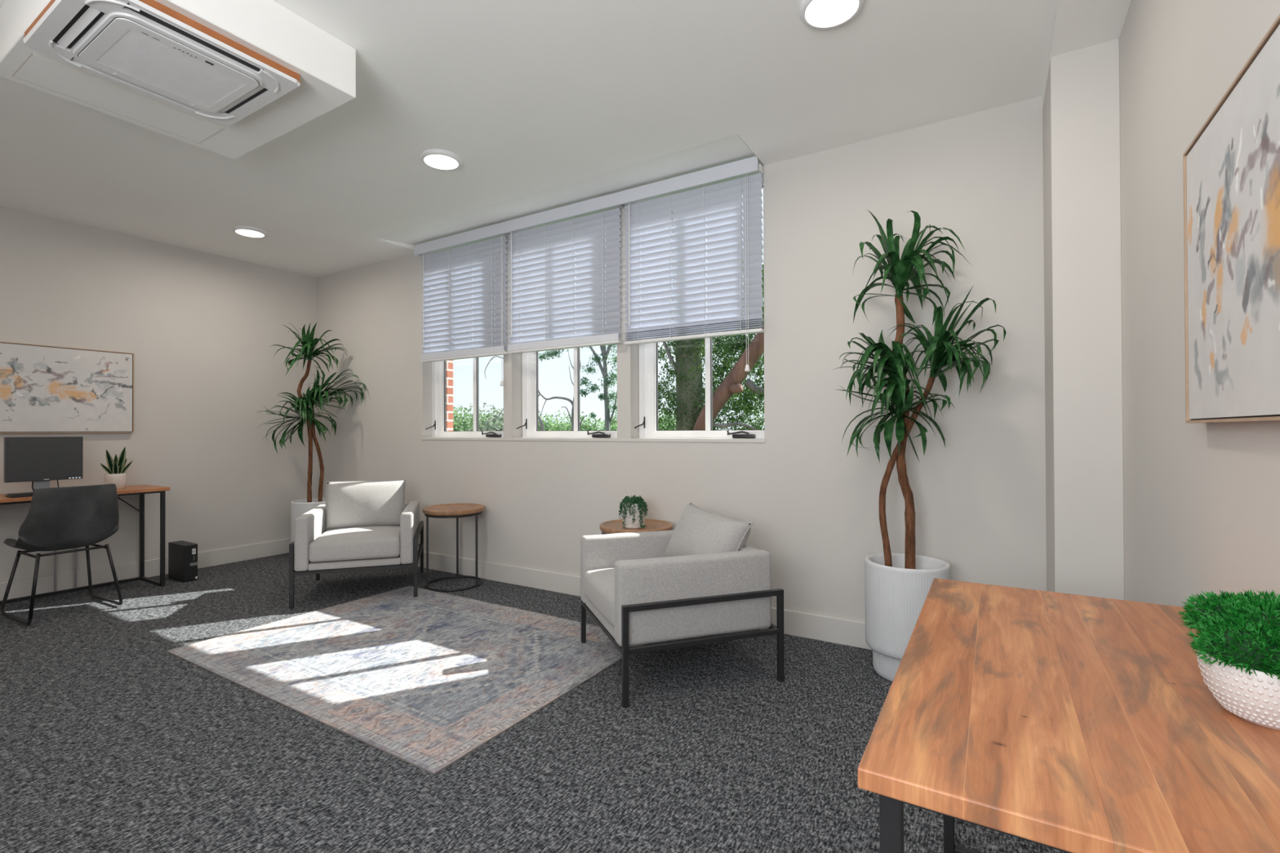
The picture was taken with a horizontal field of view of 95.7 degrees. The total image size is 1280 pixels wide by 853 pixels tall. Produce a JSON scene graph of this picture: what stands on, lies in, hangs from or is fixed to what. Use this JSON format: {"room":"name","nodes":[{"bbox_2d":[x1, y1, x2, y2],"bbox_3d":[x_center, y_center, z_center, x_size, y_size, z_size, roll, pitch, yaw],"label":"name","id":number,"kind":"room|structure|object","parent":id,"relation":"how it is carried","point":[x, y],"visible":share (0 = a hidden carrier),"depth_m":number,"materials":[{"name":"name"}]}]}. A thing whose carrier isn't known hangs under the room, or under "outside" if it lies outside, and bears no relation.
{"room":"office","nodes":[
{"label":"office","id":0,"kind":"room"},
{"bbox_2d":[0,206,316,582],"bbox_3d":[-4.536,-0.252,3.953,0.100,2.950,4.810,0,0,31],"label":"wall","id":1,"kind":"structure","parent":0,"point":[200,329],"depth_m":4.88,"materials":[{"name":"paint"}]},
{"bbox_2d":[0,341,133,433],"bbox_3d":[-4.378,-0.270,4.081,0.034,0.632,1.270,0,0,31],"label":"canvas painting","id":2,"kind":"object","parent":1,"relation":"attached to","point":[44,388],"visible":1,"depth_m":4.27,"materials":[{"name":"multicoloured fabric"}]},
{"bbox_2d":[0,537,290,600],"bbox_3d":[-4.482,1.153,3.913,0.016,0.140,4.610,0,0,31],"label":"baseboard","id":3,"kind":"structure","parent":1,"relation":"attached to","point":[22,588],"depth_m":4.62,"materials":[{"name":"paint"}]},
{"bbox_2d":[445,277,453,431],"bbox_3d":[-0.404,1.262,4.364,7.302,6.500,0.065,0,0,31],"label":"wall","id":4,"kind":"structure","parent":0,"point":[449,363],"depth_m":5.15,"materials":[{"name":"red brick"}]},
{"bbox_2d":[0,0,1056,277],"bbox_3d":[-1.784,-1.663,2.335,6.502,0.230,4.910,0,0,31],"label":"ceiling","id":5,"kind":"structure","parent":0,"point":[544,105],"depth_m":2.89,"materials":[{"name":"paint"}]},
{"bbox_2d":[0,0,355,159],"bbox_3d":[-1.819,-1.448,2.291,1.025,0.200,0.830,0,0,31],"label":"ceiling soffit","id":6,"kind":"structure","parent":5,"relation":"attached to","point":[325,64],"depth_m":2.21,"materials":[{"name":"paint"}]},
{"bbox_2d":[11,53,225,143],"bbox_3d":[-2.141,-1.345,2.417,0.254,0.003,0.615,0,0,31],"label":"access panel","id":7,"kind":"object","parent":6,"relation":"attached to","point":[41,71],"visible":1,"depth_m":2.37,"materials":[{"name":"paint"}]},
{"bbox_2d":[22,0,300,125],"bbox_3d":[-1.696,-1.315,2.089,0.586,0.068,0.632,0,0,31],"label":"air conditioner","id":8,"kind":"object","parent":6,"relation":"attached to","point":[149,47],"visible":1,"depth_m":2.01,"materials":[{"name":"white plastic"}]},
{"bbox_2d":[77,17,259,112],"bbox_3d":[-1.693,-1.288,2.096,0.403,0.008,0.420,0,0,31],"label":"grille","id":9,"kind":"object","parent":8,"relation":"attached to","point":[129,49],"depth_m":2.06,"materials":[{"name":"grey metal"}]},
{"bbox_2d":[231,225,267,237],"bbox_3d":[-3.041,-1.514,4.516,0.228,0.027,0.228,0,0,31],"label":"recessed light","id":10,"kind":"object","parent":5,"relation":"in","point":[247,231],"visible":1,"depth_m":4.47,"materials":[{"name":"white plastic"}]},
{"bbox_2d":[235,229,264,237],"bbox_3d":[-3.041,-1.509,4.516,0.189,0.017,0.189,0,0,31],"label":"diffuser","id":11,"kind":"object","parent":10,"relation":"attached to","point":[247,233],"depth_m":4.50,"materials":[{"name":"white plastic"}]},
{"bbox_2d":[420,148,462,170],"bbox_3d":[-1.143,-1.529,3.332,0.228,0.027,0.228,0,0,31],"label":"recessed light","id":12,"kind":"object","parent":5,"relation":"in","point":[440,159],"visible":1,"depth_m":3.30,"materials":[{"name":"white plastic"}]},
{"bbox_2d":[423,154,458,169],"bbox_3d":[-1.143,-1.524,3.332,0.189,0.017,0.189,0,0,31],"label":"diffuser","id":13,"kind":"object","parent":12,"relation":"attached to","point":[440,162],"depth_m":3.31,"materials":[{"name":"white plastic"}]},
{"bbox_2d":[799,0,864,29],"bbox_3d":[0.705,-1.544,2.132,0.228,0.027,0.228,0,0,31],"label":"recessed light","id":14,"kind":"object","parent":5,"relation":"in","point":[815,14],"visible":1,"depth_m":2.14,"materials":[{"name":"white plastic"}]},
{"bbox_2d":[0,552,1066,852],"bbox_3d":[-1.782,1.262,2.302,6.502,0.120,4.880,0,0,31],"label":"floor","id":15,"kind":"structure","parent":0,"point":[112,740],"depth_m":2.13,"materials":[{"name":"grey carpet"}]},
{"bbox_2d":[0,484,123,624],"bbox_3d":[-3.789,0.795,3.813,0.548,0.828,0.490,0,0,28],"label":"desk chair","id":16,"kind":"object","parent":15,"relation":"on","point":[67,517],"visible":1,"depth_m":3.68,"materials":[{"name":"black plastic"}]},
{"bbox_2d":[0,484,169,604],"bbox_3d":[-4.088,0.845,4.105,0.445,0.757,1.090,0,0,31],"label":"writing desk","id":17,"kind":"object","parent":15,"relation":"on","point":[140,490],"visible":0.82,"depth_m":4.43,"materials":[{"name":"brown wood"},{"name":"black metal"}]},
{"bbox_2d":[5,492,33,497],"bbox_3d":[-4.027,0.454,3.942,0.130,0.021,0.380,0,0,31],"label":"keyboard","id":18,"kind":"object","parent":17,"relation":"on","point":[26,494],"visible":0.29,"depth_m":3.79,"materials":[{"name":"black plastic"}]},
{"bbox_2d":[3,436,83,491],"bbox_3d":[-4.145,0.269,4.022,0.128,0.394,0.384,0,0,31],"label":"computer monitor","id":19,"kind":"object","parent":17,"relation":"on","point":[40,460],"visible":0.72,"depth_m":3.98,"materials":[{"name":"black plastic"}]},
{"bbox_2d":[99,446,133,489],"bbox_3d":[-3.919,0.309,4.322,0.127,0.315,0.196,0,0,31],"label":"snake plant","id":20,"kind":"object","parent":17,"relation":"on","point":[116,469],"visible":0.95,"depth_m":4.30,"materials":[{"name":"green plant"}]},
{"bbox_2d":[168,540,197,582],"bbox_3d":[-3.667,1.081,4.647,0.285,0.289,0.094,0,0,31],"label":"computer tower","id":21,"kind":"object","parent":15,"relation":"on","point":[182,555],"visible":1,"depth_m":4.59,"materials":[{"name":"black plastic"}]},
{"bbox_2d":[290,497,325,542],"bbox_3d":[-3.010,0.953,5.352,0.376,0.545,0.376,0,0,31],"label":"planter","id":22,"kind":"object","parent":15,"relation":"on","point":[298,507],"depth_m":5.19,"materials":[{"name":"white ceramic"}]},
{"bbox_2d":[257,321,365,542],"bbox_3d":[-3.008,0.133,5.332,0.860,2.186,0.544,0,0,-29],"label":"dracaena","id":23,"kind":"object","parent":15,"relation":"on","point":[298,507],"visible":0.59,"depth_m":5.30,"materials":[{"name":"green plant"}]},
{"bbox_2d":[288,480,423,608],"bbox_3d":[-2.073,0.820,4.345,0.800,0.795,0.810,0,0,-18],"label":"armchair","id":24,"kind":"object","parent":15,"relation":"on","point":[361,525],"visible":1,"depth_m":4.09,"materials":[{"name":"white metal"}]},
{"bbox_2d":[308,525,399,562],"bbox_3d":[-2.053,0.839,4.282,0.572,0.160,0.677,0,0,-18],"label":"seat cushion","id":25,"kind":"object","parent":24,"relation":"on","point":[327,544],"depth_m":4.01,"materials":[{"name":"grey fabric"}]},
{"bbox_2d":[324,480,405,529],"bbox_3d":[-2.124,0.604,4.488,0.565,0.354,0.209,0,0,-18],"label":"cushion","id":26,"kind":"object","parent":24,"relation":"on","point":[357,504],"depth_m":4.42,"materials":[{"name":"grey fabric"}]},
{"bbox_2d":[166,586,645,774],"bbox_3d":[-1.228,1.202,3.191,2.150,0.007,1.510,0,0,31],"label":"area rug","id":27,"kind":"object","parent":15,"relation":"on","point":[426,680],"visible":0.98,"depth_m":2.91,"materials":[{"name":"grey fabric"}]},
{"bbox_2d":[422,502,484,591],"bbox_3d":[-1.433,0.918,4.460,0.456,0.597,0.456,0,0,-21],"label":"side table","id":28,"kind":"object","parent":15,"relation":"on","point":[456,511],"visible":1,"depth_m":4.38,"materials":[{"name":"brown wood"}]},
{"bbox_2d":[600,519,672,534],"bbox_3d":[-0.022,0.907,3.605,0.456,0.597,0.456,0,0,21],"label":"side table","id":29,"kind":"object","parent":15,"relation":"on","point":[612,526],"visible":0.42,"depth_m":3.55,"materials":[{"name":"brown wood"}]},
{"bbox_2d":[618,494,648,528],"bbox_3d":[-0.042,0.517,3.543,0.187,0.198,0.194,0,0,3],"label":"trailing plant","id":30,"kind":"object","parent":29,"relation":"on","point":[633,510],"visible":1,"depth_m":3.48,"materials":[{"name":"green plant"}]},
{"bbox_2d":[580,502,784,708],"bbox_3d":[0.163,0.814,2.964,0.810,0.773,0.800,0,0,-19],"label":"armchair","id":31,"kind":"object","parent":15,"relation":"on","point":[700,577],"visible":1,"depth_m":2.66,"materials":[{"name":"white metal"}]},
{"bbox_2d":[583,567,614,626],"bbox_3d":[0.100,0.822,2.942,0.677,0.160,0.572,0,0,-19],"label":"seat cushion","id":32,"kind":"object","parent":31,"relation":"on","point":[598,582],"depth_m":2.83,"materials":[{"name":"grey fabric"}]},
{"bbox_2d":[664,503,751,556],"bbox_3d":[0.342,0.608,3.027,0.295,0.357,0.522,0,0,-19],"label":"cushion","id":33,"kind":"object","parent":31,"relation":"on","point":[698,531],"depth_m":2.91,"materials":[{"name":"grey fabric"}]},
{"bbox_2d":[833,210,1006,681],"bbox_3d":[1.309,0.072,2.751,0.746,2.240,0.456,0,0,25],"label":"dracaena","id":34,"kind":"object","parent":15,"relation":"on","point":[898,585],"visible":0.89,"depth_m":2.74,"materials":[{"name":"green plant"}]},
{"bbox_2d":[857,577,1279,852],"bbox_3d":[0.789,0.806,1.043,0.545,0.757,1.085,0,0,31],"label":"writing desk","id":35,"kind":"object","parent":15,"relation":"on","point":[1065,722],"visible":0.84,"depth_m":0.80,"materials":[{"name":"brown wood"}]},
{"bbox_2d":[1177,589,1279,730],"bbox_3d":[0.909,0.335,0.847,0.173,0.181,0.208,0,0,31],"label":"potted plant","id":36,"kind":"object","parent":35,"relation":"on","point":[1237,653],"visible":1,"depth_m":0.83,"materials":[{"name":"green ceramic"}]},
{"bbox_2d":[316,96,1046,622],"bbox_3d":[-0.577,-0.213,4.292,6.502,3.050,0.100,0,0,31],"label":"wall","id":37,"kind":"structure","parent":0,"point":[980,496],"depth_m":3.24,"materials":[{"name":"paint"}]},
{"bbox_2d":[425,240,503,437],"bbox_3d":[-1.410,-0.734,4.860,1.020,1.675,0.148,0,0,31],"label":"window","id":38,"kind":"structure","parent":37,"relation":"in","point":[438,368],"depth_m":5.09,"materials":[{"name":"white plastic"}]},
{"bbox_2d":[420,232,508,386],"bbox_3d":[-1.451,-0.914,4.709,0.982,1.213,0.081,0,0,31],"label":"window blind","id":39,"kind":"object","parent":38,"relation":"attached to","point":[440,322],"visible":0.99,"depth_m":4.69,"materials":[{"name":"white plastic"}]},
{"bbox_2d":[503,233,522,437],"bbox_3d":[-0.990,-0.742,4.585,0.090,1.665,0.166,0,0,31],"label":"trim","id":40,"kind":"structure","parent":37,"relation":"attached to","point":[513,363],"depth_m":4.52,"materials":[{"name":"paint"}]},
{"bbox_2d":[516,213,617,438],"bbox_3d":[-0.497,-0.741,4.302,1.020,1.675,0.148,0,0,31],"label":"window","id":41,"kind":"structure","parent":37,"relation":"in","point":[530,426],"depth_m":4.53,"materials":[{"name":"white plastic"}]},
{"bbox_2d":[507,204,622,354],"bbox_3d":[-0.568,-1.044,4.176,1.015,0.966,0.069,0,0,31],"label":"window blind","id":42,"kind":"object","parent":41,"relation":"attached to","point":[529,322],"visible":0.99,"depth_m":4.15,"materials":[{"name":"white plastic"}]},
{"bbox_2d":[413,155,758,257],"bbox_3d":[-0.600,-1.516,4.187,3.058,0.086,0.095,0,0,31],"label":"blind valance","id":43,"kind":"object","parent":37,"relation":"attached to","point":[749,165],"visible":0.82,"depth_m":3.92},
{"bbox_2d":[422,437,764,442],"bbox_3d":[-0.553,0.096,4.272,3.088,0.022,0.106,0,0,31],"label":"trim","id":44,"kind":"structure","parent":37,"relation":"attached to","point":[574,439],"depth_m":4.00,"materials":[{"name":"paint"}]},
{"bbox_2d":[617,204,639,438],"bbox_3d":[-0.070,-0.749,4.022,0.109,1.665,0.166,0,0,31],"label":"trim","id":45,"kind":"structure","parent":37,"relation":"attached to","point":[628,356],"depth_m":3.96,"materials":[{"name":"paint"}]},
{"bbox_2d":[400,551,871,649],"bbox_3d":[-0.688,1.142,4.285,6.069,0.140,0.016,0,0,31],"label":"baseboard","id":46,"kind":"structure","parent":37,"relation":"attached to","point":[802,624],"depth_m":4.18,"materials":[{"name":"paint"}]},
{"bbox_2d":[634,173,764,439],"bbox_3d":[0.424,-0.748,3.739,1.020,1.675,0.148,0,0,31],"label":"window","id":47,"kind":"structure","parent":37,"relation":"in","point":[648,353],"depth_m":3.96,"materials":[{"name":"white plastic"}]},
{"bbox_2d":[623,163,764,371],"bbox_3d":[0.306,-0.927,3.634,0.956,1.213,0.081,0,0,31],"label":"window blind","id":48,"kind":"object","parent":47,"relation":"attached to","point":[723,206],"visible":1,"depth_m":3.61,"materials":[{"name":"white plastic"}]},
{"bbox_2d":[864,552,951,681],"bbox_3d":[1.288,0.920,2.795,0.376,0.545,0.376,0,0,31],"label":"planter","id":49,"kind":"object","parent":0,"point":[897,585],"depth_m":2.68,"materials":[{"name":"white ceramic"}]},
{"bbox_2d":[1119,0,1279,609],"bbox_3d":[0.926,-0.294,0.613,0.100,2.950,4.810,0,0,31],"label":"wall","id":50,"kind":"structure","parent":0,"point":[1202,500],"depth_m":1.58,"materials":[{"name":"paint"}]},
{"bbox_2d":[1042,38,1124,599],"bbox_3d":[1.876,-0.153,2.470,0.217,2.687,0.450,0,0,31],"label":"column","id":51,"kind":"structure","parent":50,"relation":"attached to","point":[1083,334],"depth_m":2.28,"materials":[{"name":"paint"}]},
{"bbox_2d":[1042,0,1131,107],"bbox_3d":[0.786,-1.536,0.705,0.217,0.063,4.610,0,0,31],"label":"beam","id":52,"kind":"structure","parent":50,"relation":"attached to","point":[1077,24],"depth_m":2.16,"materials":[{"name":"paint"}]},
{"bbox_2d":[1182,13,1279,422],"bbox_3d":[0.973,-0.330,0.821,0.034,0.638,1.270,0,0,31],"label":"canvas painting","id":53,"kind":"object","parent":50,"relation":"attached to","point":[1231,167],"visible":1,"depth_m":1.09,"materials":[{"name":"multicoloured fabric"}]},
{"bbox_2d":[1195,641,1279,730],"bbox_3d":[0.917,0.382,0.844,0.154,0.087,0.154,0,0,31],"label":"bowl","id":54,"kind":"object","parent":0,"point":[1249,691],"depth_m":0.82,"materials":[{"name":"white ceramic"}]},
{"label":"outside","id":55,"kind":"structure","parent":0,"visible":0},
{"bbox_3d":[0.493,4.818,48.675,90.000,0.200,76.390,0,0,31],"label":"ground","id":56,"kind":"structure","parent":55,"visible":0},
{"bbox_2d":[453,404,501,431],"bbox_3d":[-7.044,1.856,23.047,3.300,5.429,3.180,0,0,-3],"label":"bush","id":57,"kind":"object","parent":56,"relation":"on","point":[458,425],"visible":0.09,"depth_m":22.62,"materials":[{"name":"green plant"}]},
{"bbox_2d":[459,403,503,426],"bbox_3d":[-8.149,1.672,31.963,4.528,5.930,4.161,0,0,31],"label":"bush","id":58,"kind":"object","parent":56,"relation":"on","point":[495,413],"visible":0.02,"depth_m":31.57,"materials":[{"name":"green plant"}]},
{"bbox_2d":[467,413,503,431],"bbox_3d":[-4.529,2.040,19.386,2.650,4.994,2.666,0,0,31],"label":"bush","id":59,"kind":"object","parent":56,"relation":"on","point":[487,426],"visible":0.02,"depth_m":19.02,"materials":[{"name":"green plant"}]},
{"bbox_2d":[493,408,553,424],"bbox_3d":[-8.381,1.595,40.121,5.324,6.198,5.024,0,0,31],"label":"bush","id":60,"kind":"object","parent":56,"relation":"on","point":[543,420],"visible":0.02,"depth_m":39.75,"materials":[{"name":"green plant"}]},
{"bbox_2d":[484,351,586,431],"bbox_3d":[-1.748,1.478,9.798,1.705,5.954,0.158,0,0,-13],"label":"dead tree","id":61,"kind":"object","parent":56,"relation":"on","point":[542,428],"visible":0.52,"depth_m":9.89,"materials":[{"name":"grey plant"}]},
{"bbox_2d":[538,411,570,431],"bbox_3d":[-4.601,1.894,26.615,3.872,5.388,3.516,0,0,16],"label":"bush","id":62,"kind":"object","parent":56,"relation":"on","point":[553,426],"visible":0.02,"depth_m":25.93,"materials":[{"name":"green plant"}]},
{"bbox_2d":[542,409,595,431],"bbox_3d":[-4.613,1.797,37.651,3.962,5.735,4.184,0,0,31],"label":"bush","id":63,"kind":"object","parent":56,"relation":"on","point":[558,415],"visible":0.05,"depth_m":37.39,"materials":[{"name":"green plant"}]},
{"bbox_2d":[537,252,617,430],"bbox_3d":[-1.283,0.129,13.820,2.347,8.703,0.949,0,0,-16],"label":"slim tree","id":64,"kind":"object","parent":56,"relation":"on","point":[606,381],"visible":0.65,"depth_m":13.94,"materials":[{"name":"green plant"}]},
{"bbox_2d":[558,412,617,431],"bbox_3d":[-2.081,1.979,23.893,2.861,5.161,2.990,0,0,17],"label":"bush","id":65,"kind":"object","parent":56,"relation":"on","point":[586,427],"visible":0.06,"depth_m":23.50,"materials":[{"name":"green plant"}]},
{"bbox_2d":[600,411,617,430],"bbox_3d":[-1.105,1.746,41.944,3.692,5.872,3.600,0,0,-9],"label":"bush","id":66,"kind":"object","parent":56,"relation":"on","point":[613,420],"visible":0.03,"depth_m":41.26,"materials":[{"name":"green plant"}]},
{"bbox_2d":[657,406,675,430],"bbox_3d":[1.346,1.780,26.875,3.628,5.577,3.677,0,-1,-39],"label":"bush","id":67,"kind":"object","parent":56,"relation":"on","point":[664,417],"visible":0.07,"depth_m":26.48,"materials":[{"name":"green plant"}]},
{"bbox_2d":[657,211,764,430],"bbox_3d":[1.984,0.344,10.688,3.697,8.208,4.240,0,0,19],"label":"tree","id":68,"kind":"object","parent":56,"relation":"on","point":[690,408],"visible":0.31,"depth_m":9.38,"materials":[{"name":"green plant"}]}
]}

